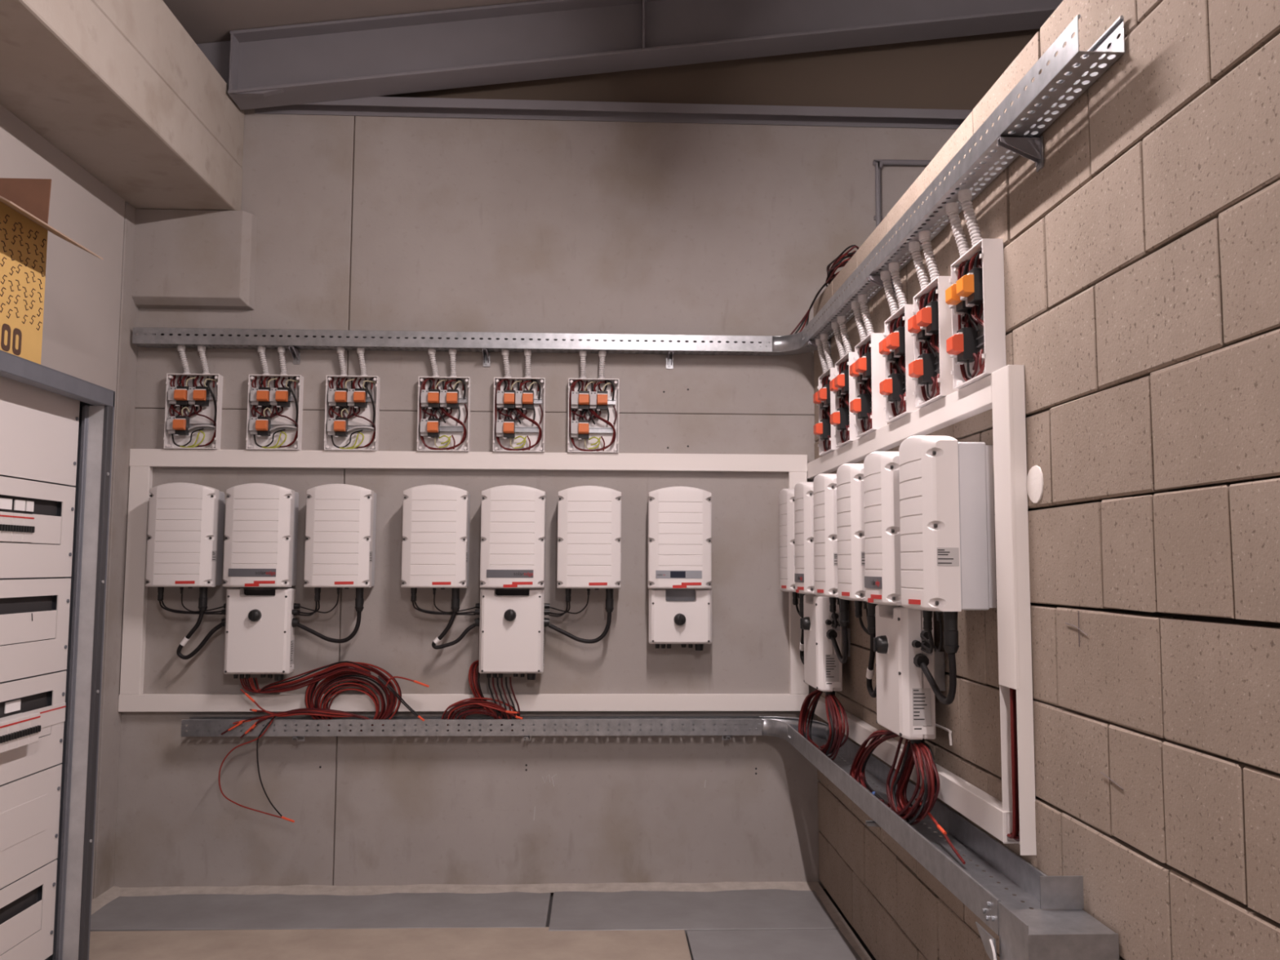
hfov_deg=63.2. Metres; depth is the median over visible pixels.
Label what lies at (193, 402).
junction box
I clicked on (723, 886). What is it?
trim
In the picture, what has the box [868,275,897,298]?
bracket
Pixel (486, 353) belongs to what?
bracket
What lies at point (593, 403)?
junction box
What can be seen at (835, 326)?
conduit
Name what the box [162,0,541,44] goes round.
ceiling
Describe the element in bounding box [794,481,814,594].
inverter
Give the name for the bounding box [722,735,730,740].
bracket
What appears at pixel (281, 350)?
conduit
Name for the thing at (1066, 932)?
duct
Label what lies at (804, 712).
cable coil
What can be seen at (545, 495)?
sink
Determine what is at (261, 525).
inverter
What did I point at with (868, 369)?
junction box
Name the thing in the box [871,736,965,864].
cable coil
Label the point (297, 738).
bracket
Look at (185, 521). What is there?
inverter
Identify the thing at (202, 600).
power cable
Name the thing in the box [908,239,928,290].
conduit
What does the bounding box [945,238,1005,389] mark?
junction box
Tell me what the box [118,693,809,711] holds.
rail
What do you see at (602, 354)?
conduit
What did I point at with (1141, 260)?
wall
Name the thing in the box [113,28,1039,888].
wall
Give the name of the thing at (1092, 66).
cable tray
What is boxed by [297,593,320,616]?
cable
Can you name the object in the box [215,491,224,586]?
sink
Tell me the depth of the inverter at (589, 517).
5.23 m
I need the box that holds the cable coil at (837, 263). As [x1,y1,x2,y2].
[790,244,858,334]
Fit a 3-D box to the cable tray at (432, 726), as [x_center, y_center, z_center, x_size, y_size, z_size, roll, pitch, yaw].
[-0.831,1.196,5.270,2.900,0.186,0.129,0,-5,-2]
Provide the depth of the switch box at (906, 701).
3.38 m
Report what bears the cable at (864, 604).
attached to the inverter at (850, 477)
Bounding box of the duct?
[981,875,1119,959]
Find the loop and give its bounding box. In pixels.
[218,715,294,822]
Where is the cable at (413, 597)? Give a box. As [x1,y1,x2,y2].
[410,593,475,615]
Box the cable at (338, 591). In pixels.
[297,590,339,613]
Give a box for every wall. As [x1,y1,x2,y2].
[0,104,139,899]
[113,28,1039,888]
[813,0,1279,959]
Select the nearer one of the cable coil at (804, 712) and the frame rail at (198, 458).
the cable coil at (804, 712)
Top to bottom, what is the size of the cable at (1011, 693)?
0.999 m
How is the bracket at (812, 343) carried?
attached to the wall at (1141, 260)
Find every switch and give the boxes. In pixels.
[248,608,261,622]
[503,608,516,621]
[673,613,685,625]
[800,617,810,630]
[873,635,888,653]
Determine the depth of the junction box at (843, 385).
4.65 m
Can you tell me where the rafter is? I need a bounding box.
[196,0,1063,110]
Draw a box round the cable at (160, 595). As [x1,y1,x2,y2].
[157,592,223,614]
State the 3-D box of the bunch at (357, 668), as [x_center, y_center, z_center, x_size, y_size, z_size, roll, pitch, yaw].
[-1.678,0.988,5.214,0.659,0.162,0.016,0,-5,0]
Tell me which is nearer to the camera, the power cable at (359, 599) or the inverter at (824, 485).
the inverter at (824, 485)
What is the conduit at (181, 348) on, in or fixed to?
attached to the junction box at (193, 402)
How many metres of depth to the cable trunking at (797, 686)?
5.39 m
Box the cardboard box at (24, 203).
[0,177,102,364]
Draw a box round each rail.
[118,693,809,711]
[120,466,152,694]
[128,448,807,471]
[807,373,992,479]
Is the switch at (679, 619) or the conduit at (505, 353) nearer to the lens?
the switch at (679, 619)
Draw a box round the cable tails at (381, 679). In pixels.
[377,675,429,721]
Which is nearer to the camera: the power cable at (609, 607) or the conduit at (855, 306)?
the conduit at (855, 306)
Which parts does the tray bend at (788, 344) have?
rail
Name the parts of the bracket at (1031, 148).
arm, wall plate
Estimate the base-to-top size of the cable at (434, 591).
0.117 m
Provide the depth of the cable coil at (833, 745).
4.46 m
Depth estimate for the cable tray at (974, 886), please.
3.10 m
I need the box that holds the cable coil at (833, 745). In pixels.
[815,693,848,760]
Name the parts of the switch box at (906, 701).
lid, gland plate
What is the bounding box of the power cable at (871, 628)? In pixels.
[866,608,876,697]
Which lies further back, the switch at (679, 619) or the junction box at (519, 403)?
the junction box at (519, 403)
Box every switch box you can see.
[221,587,300,680]
[474,588,550,679]
[648,588,711,650]
[800,594,850,695]
[873,604,945,744]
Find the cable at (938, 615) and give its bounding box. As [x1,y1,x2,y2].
[920,613,942,651]
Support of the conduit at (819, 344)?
attached to the junction box at (824, 398)
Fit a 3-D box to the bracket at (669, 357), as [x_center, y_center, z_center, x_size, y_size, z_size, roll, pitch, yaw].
[0.160,-0.632,5.477,0.036,0.073,0.109,0,-5,-2]
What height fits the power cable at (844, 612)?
0.252 m
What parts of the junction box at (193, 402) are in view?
screw post, mounting rail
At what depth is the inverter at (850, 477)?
3.86 m
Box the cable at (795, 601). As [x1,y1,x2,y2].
[792,596,801,617]
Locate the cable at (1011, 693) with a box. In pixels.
[1006,688,1016,838]
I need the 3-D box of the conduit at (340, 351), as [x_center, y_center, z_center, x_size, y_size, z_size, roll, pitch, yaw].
[-1.551,-0.619,5.416,0.040,0.155,0.068,-1,-5,19]
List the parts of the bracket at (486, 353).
wall plate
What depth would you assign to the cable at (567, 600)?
5.28 m
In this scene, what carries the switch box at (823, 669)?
attached to the wall at (1141, 260)
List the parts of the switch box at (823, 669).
lid, gland plate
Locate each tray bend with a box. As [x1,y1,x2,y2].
[749,715,828,741]
[760,331,821,355]
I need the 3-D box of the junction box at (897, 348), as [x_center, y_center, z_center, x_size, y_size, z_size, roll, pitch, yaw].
[0.948,-0.422,3.819,0.098,0.389,0.265,0,-5,-2]
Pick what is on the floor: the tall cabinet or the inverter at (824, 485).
the tall cabinet
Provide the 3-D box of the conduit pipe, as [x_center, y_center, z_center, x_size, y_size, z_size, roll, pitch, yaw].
[1.896,-1.126,5.627,1.268,1.239,0.032,0,-5,-2]
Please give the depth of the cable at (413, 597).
5.26 m
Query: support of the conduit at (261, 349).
attached to the junction box at (274, 402)
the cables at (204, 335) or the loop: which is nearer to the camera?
the loop
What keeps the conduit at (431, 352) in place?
attached to the junction box at (444, 403)
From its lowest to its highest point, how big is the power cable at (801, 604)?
0.335 m
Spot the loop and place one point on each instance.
(269, 722)
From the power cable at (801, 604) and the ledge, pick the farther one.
the ledge
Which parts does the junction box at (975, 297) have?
screw post, screw post, mounting rail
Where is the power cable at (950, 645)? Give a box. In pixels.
[920,620,959,705]
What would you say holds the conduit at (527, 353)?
attached to the junction box at (519, 403)
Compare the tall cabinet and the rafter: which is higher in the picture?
the rafter
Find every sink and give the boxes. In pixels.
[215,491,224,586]
[291,491,298,586]
[371,492,376,586]
[466,493,470,586]
[544,494,546,586]
[647,515,648,586]
[957,441,996,609]
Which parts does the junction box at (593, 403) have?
mounting rail, mounting rail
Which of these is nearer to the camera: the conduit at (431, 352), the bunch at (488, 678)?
the bunch at (488, 678)
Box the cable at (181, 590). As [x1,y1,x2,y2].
[180,589,223,612]
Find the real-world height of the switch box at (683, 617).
0.313 m
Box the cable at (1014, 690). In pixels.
[1009,688,1018,835]
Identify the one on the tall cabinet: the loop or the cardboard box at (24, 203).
the cardboard box at (24, 203)
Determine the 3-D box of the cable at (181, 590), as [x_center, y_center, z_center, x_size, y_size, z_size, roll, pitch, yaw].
[-2.198,0.606,5.221,0.209,0.117,0.020,1,-5,-12]
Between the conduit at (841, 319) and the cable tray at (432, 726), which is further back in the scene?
the cable tray at (432, 726)
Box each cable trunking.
[787,471,808,694]
[808,693,1018,843]
[991,364,1036,855]
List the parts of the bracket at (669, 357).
wall plate, arm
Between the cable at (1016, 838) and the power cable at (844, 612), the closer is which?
the cable at (1016, 838)
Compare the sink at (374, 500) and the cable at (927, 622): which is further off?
the sink at (374, 500)
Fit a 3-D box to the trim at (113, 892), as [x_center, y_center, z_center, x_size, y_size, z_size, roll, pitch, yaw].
[-2.507,1.865,3.118,0.082,0.025,4.180,0,-5,-2]
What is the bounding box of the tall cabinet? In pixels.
[0,350,115,959]
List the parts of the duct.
room plate, plate, plate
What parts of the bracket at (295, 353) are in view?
wall plate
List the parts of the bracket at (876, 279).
arm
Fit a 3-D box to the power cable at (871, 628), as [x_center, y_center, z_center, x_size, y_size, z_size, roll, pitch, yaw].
[0.863,0.641,3.825,0.057,0.335,0.246,1,-5,-6]
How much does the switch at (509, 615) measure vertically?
0.062 m
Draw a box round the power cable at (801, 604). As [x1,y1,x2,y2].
[799,597,804,664]
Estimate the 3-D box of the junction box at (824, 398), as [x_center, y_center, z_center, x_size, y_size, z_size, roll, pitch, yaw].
[0.899,-0.325,5.004,0.098,0.389,0.265,0,-5,-2]
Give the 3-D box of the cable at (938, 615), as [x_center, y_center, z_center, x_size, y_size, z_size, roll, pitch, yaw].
[0.903,0.467,3.217,0.020,0.120,0.263,0,-5,5]
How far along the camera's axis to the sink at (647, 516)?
5.39 m
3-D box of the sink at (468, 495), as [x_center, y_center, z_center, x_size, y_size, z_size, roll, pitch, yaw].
[-1.038,0.306,5.339,0.316,0.479,0.104,0,-5,-2]
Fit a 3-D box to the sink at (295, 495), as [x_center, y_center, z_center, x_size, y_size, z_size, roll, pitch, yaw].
[-1.915,0.299,5.303,0.316,0.479,0.104,0,-5,-2]
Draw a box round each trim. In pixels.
[90,885,120,915]
[119,881,819,896]
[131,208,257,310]
[137,308,250,334]
[814,884,871,959]
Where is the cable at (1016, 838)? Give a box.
[1013,815,1019,841]
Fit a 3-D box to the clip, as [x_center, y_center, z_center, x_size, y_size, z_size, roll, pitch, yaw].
[0.996,0.840,3.471,0.011,0.050,0.252,0,-5,-2]
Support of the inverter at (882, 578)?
attached to the wall at (1141, 260)
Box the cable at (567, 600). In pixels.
[548,594,571,616]
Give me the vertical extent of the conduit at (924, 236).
0.199 m
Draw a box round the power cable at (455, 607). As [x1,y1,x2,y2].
[431,593,475,648]
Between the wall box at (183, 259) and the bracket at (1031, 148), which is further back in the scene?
the wall box at (183, 259)
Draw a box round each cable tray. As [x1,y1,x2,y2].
[132,327,772,355]
[181,697,761,736]
[787,724,1082,936]
[801,14,1124,346]
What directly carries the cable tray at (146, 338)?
attached to the wall at (365, 223)
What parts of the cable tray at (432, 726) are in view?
rail, cable coil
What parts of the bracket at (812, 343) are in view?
arm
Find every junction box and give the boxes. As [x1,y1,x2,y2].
[163,373,222,449]
[245,374,303,450]
[324,375,380,450]
[417,376,471,451]
[493,377,545,452]
[567,377,618,453]
[813,367,839,455]
[829,351,859,447]
[849,333,887,437]
[879,304,919,422]
[907,275,959,408]
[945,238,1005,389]
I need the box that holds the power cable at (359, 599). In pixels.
[297,592,364,643]
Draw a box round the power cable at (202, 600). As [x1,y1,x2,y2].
[176,592,222,659]
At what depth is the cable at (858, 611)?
4.03 m
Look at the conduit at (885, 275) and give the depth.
3.94 m
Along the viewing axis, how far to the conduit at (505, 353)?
5.44 m
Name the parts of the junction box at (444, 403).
mounting rail, mounting rail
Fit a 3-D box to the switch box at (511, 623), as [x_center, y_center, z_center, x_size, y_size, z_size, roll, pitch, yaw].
[-0.649,0.781,5.278,0.376,0.460,0.207,0,-5,-2]
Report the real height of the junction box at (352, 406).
0.388 m
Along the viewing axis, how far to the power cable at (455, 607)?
5.24 m
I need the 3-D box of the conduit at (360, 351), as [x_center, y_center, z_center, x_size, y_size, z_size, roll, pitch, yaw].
[-1.448,-0.618,5.420,0.040,0.155,0.068,-2,-5,20]
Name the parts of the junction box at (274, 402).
mounting rail, mounting rail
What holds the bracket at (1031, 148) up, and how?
attached to the wall at (1141, 260)
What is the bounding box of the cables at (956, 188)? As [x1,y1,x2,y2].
[812,187,962,339]
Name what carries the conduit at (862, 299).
attached to the junction box at (868, 369)
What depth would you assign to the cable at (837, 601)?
4.38 m
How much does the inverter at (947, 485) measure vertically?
0.547 m
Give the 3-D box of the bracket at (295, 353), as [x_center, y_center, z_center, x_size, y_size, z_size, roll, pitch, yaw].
[-1.797,-0.648,5.398,0.036,0.073,0.109,0,-5,-2]
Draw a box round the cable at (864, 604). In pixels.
[863,603,867,622]
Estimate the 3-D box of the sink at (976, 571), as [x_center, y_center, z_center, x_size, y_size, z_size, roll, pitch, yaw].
[0.955,0.142,3.120,0.104,0.479,0.316,0,-5,-2]
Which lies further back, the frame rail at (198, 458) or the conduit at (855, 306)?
the frame rail at (198, 458)
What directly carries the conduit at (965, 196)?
attached to the junction box at (975, 297)
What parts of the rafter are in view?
gusset plate, splice plate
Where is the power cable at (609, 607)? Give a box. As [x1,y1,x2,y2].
[548,593,613,643]
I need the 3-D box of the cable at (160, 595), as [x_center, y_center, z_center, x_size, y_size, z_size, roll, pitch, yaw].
[-2.254,0.619,5.218,0.319,0.111,0.031,1,-5,-10]
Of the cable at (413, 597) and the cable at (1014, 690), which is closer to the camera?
the cable at (1014, 690)
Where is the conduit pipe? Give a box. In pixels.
[872,159,931,227]
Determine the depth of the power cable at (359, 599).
5.22 m
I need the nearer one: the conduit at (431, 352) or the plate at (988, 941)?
the plate at (988, 941)
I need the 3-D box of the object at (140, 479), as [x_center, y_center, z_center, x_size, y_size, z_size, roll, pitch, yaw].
[-2.567,0.507,5.303,0.099,1.154,0.045,0,-5,-2]
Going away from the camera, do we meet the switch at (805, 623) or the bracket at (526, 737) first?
the switch at (805, 623)
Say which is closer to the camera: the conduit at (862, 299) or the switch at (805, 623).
the conduit at (862, 299)
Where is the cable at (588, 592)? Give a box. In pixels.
[549,591,590,613]
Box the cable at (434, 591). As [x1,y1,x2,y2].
[433,590,475,613]
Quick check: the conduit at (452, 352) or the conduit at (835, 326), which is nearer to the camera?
the conduit at (835, 326)
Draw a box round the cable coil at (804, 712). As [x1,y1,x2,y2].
[798,688,822,748]
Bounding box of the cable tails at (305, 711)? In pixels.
[221,688,369,738]
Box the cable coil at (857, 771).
[848,729,899,808]
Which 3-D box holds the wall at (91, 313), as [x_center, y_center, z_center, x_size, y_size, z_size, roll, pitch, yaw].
[-2.568,-0.501,1.643,0.204,4.700,7.500,0,-5,-2]
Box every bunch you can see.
[240,661,371,693]
[468,659,505,719]
[487,676,520,729]
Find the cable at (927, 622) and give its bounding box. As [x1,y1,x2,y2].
[920,617,933,653]
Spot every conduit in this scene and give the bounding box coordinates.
[177,344,191,373]
[197,345,209,373]
[257,346,270,374]
[277,346,287,374]
[337,347,346,375]
[356,346,367,375]
[427,347,439,376]
[448,347,457,377]
[501,348,511,377]
[524,350,531,377]
[579,350,586,378]
[597,351,606,378]
[815,338,828,373]
[820,333,834,368]
[831,321,845,359]
[836,315,852,355]
[851,301,866,342]
[857,293,874,336]
[880,271,898,315]
[888,259,906,309]
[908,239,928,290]
[918,227,939,281]
[945,202,968,257]
[958,187,982,246]
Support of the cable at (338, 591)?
hanging from the inverter at (340, 552)
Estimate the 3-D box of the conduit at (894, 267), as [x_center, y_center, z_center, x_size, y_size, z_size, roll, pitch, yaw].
[0.954,-0.716,3.836,0.074,0.199,0.039,-4,-6,42]
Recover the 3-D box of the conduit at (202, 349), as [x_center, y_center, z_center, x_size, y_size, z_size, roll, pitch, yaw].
[-2.259,-0.624,5.387,0.040,0.155,0.071,-3,-6,34]
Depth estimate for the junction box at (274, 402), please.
5.39 m
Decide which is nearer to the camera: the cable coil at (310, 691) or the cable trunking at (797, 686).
the cable coil at (310, 691)
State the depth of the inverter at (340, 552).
5.18 m
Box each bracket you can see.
[288,346,300,364]
[292,736,305,741]
[482,348,489,366]
[524,735,531,740]
[666,351,673,368]
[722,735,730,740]
[808,340,831,355]
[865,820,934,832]
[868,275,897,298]
[996,135,1044,172]
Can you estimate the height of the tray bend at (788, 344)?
0.085 m
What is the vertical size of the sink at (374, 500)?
0.479 m
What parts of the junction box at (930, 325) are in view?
screw post, mounting rail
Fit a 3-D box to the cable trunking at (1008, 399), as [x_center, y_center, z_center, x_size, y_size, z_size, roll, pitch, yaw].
[1.009,0.337,2.812,0.045,1.290,0.118,0,-5,-2]
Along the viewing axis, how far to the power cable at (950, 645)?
2.98 m
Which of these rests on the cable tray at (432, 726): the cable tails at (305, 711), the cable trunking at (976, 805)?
the cable tails at (305, 711)
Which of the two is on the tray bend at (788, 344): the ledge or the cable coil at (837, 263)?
the cable coil at (837, 263)
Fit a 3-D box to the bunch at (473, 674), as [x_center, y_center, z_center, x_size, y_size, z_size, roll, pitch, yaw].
[-0.763,1.078,5.287,0.220,0.320,0.084,0,-5,-2]
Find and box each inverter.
[145,482,224,592]
[222,483,298,586]
[303,484,376,593]
[400,484,470,593]
[480,484,546,588]
[556,485,621,594]
[647,486,711,588]
[778,488,804,597]
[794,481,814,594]
[813,473,848,604]
[836,463,877,608]
[863,451,902,605]
[898,435,996,621]
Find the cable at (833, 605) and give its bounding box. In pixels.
[829,602,837,628]
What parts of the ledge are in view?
horizontal leg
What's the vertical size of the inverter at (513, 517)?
0.517 m
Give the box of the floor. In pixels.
[88,888,875,959]
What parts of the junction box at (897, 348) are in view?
screw post, mounting rail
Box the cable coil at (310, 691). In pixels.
[304,662,401,731]
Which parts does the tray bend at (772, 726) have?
rail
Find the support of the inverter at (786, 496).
attached to the wall at (1141, 260)
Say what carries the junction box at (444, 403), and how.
attached to the wall at (365, 223)
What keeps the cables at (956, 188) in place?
in the cable tray at (1092, 66)
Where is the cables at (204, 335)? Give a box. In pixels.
[155,333,761,352]
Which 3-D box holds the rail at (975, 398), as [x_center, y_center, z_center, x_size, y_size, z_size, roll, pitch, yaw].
[0.956,-0.151,4.216,0.045,0.082,2.601,0,-5,-2]
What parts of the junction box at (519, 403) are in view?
mounting rail, mounting rail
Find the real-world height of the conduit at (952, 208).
0.199 m
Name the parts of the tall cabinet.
fascia panel, fascia panel, fascia panel, fascia panel, fascia panel, fascia panel, rail, panel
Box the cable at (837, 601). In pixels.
[831,600,840,626]
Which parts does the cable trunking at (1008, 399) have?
lid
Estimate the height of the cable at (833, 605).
0.118 m
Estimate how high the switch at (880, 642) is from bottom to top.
0.062 m
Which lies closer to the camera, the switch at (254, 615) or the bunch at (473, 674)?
the switch at (254, 615)
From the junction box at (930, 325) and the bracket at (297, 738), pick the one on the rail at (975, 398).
the junction box at (930, 325)
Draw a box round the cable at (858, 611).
[854,606,870,635]
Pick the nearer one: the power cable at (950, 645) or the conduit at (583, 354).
the power cable at (950, 645)
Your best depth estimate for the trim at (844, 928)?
4.72 m
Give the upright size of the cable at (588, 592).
0.120 m
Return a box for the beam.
[0,0,244,210]
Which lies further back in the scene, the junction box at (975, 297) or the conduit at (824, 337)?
the conduit at (824, 337)
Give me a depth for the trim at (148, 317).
5.44 m
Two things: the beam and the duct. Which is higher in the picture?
the beam
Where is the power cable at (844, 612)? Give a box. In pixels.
[830,604,849,663]
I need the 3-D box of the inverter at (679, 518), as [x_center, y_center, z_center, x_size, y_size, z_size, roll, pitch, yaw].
[0.201,0.297,5.345,0.320,0.517,0.222,0,-5,-2]
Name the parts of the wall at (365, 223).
concrete panel, concrete panel, concrete panel, concrete panel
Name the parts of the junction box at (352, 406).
mounting rail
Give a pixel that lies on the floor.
(757, 924)
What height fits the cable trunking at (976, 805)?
0.083 m
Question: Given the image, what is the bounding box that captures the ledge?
[254,96,972,128]
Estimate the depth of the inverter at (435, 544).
5.20 m
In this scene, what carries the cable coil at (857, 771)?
on the cable tray at (974, 886)
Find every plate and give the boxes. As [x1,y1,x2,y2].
[975,921,996,959]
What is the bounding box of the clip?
[935,723,952,745]
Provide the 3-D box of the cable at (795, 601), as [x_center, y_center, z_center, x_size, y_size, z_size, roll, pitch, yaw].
[0.823,0.639,5.172,0.031,0.111,0.356,1,-5,-9]

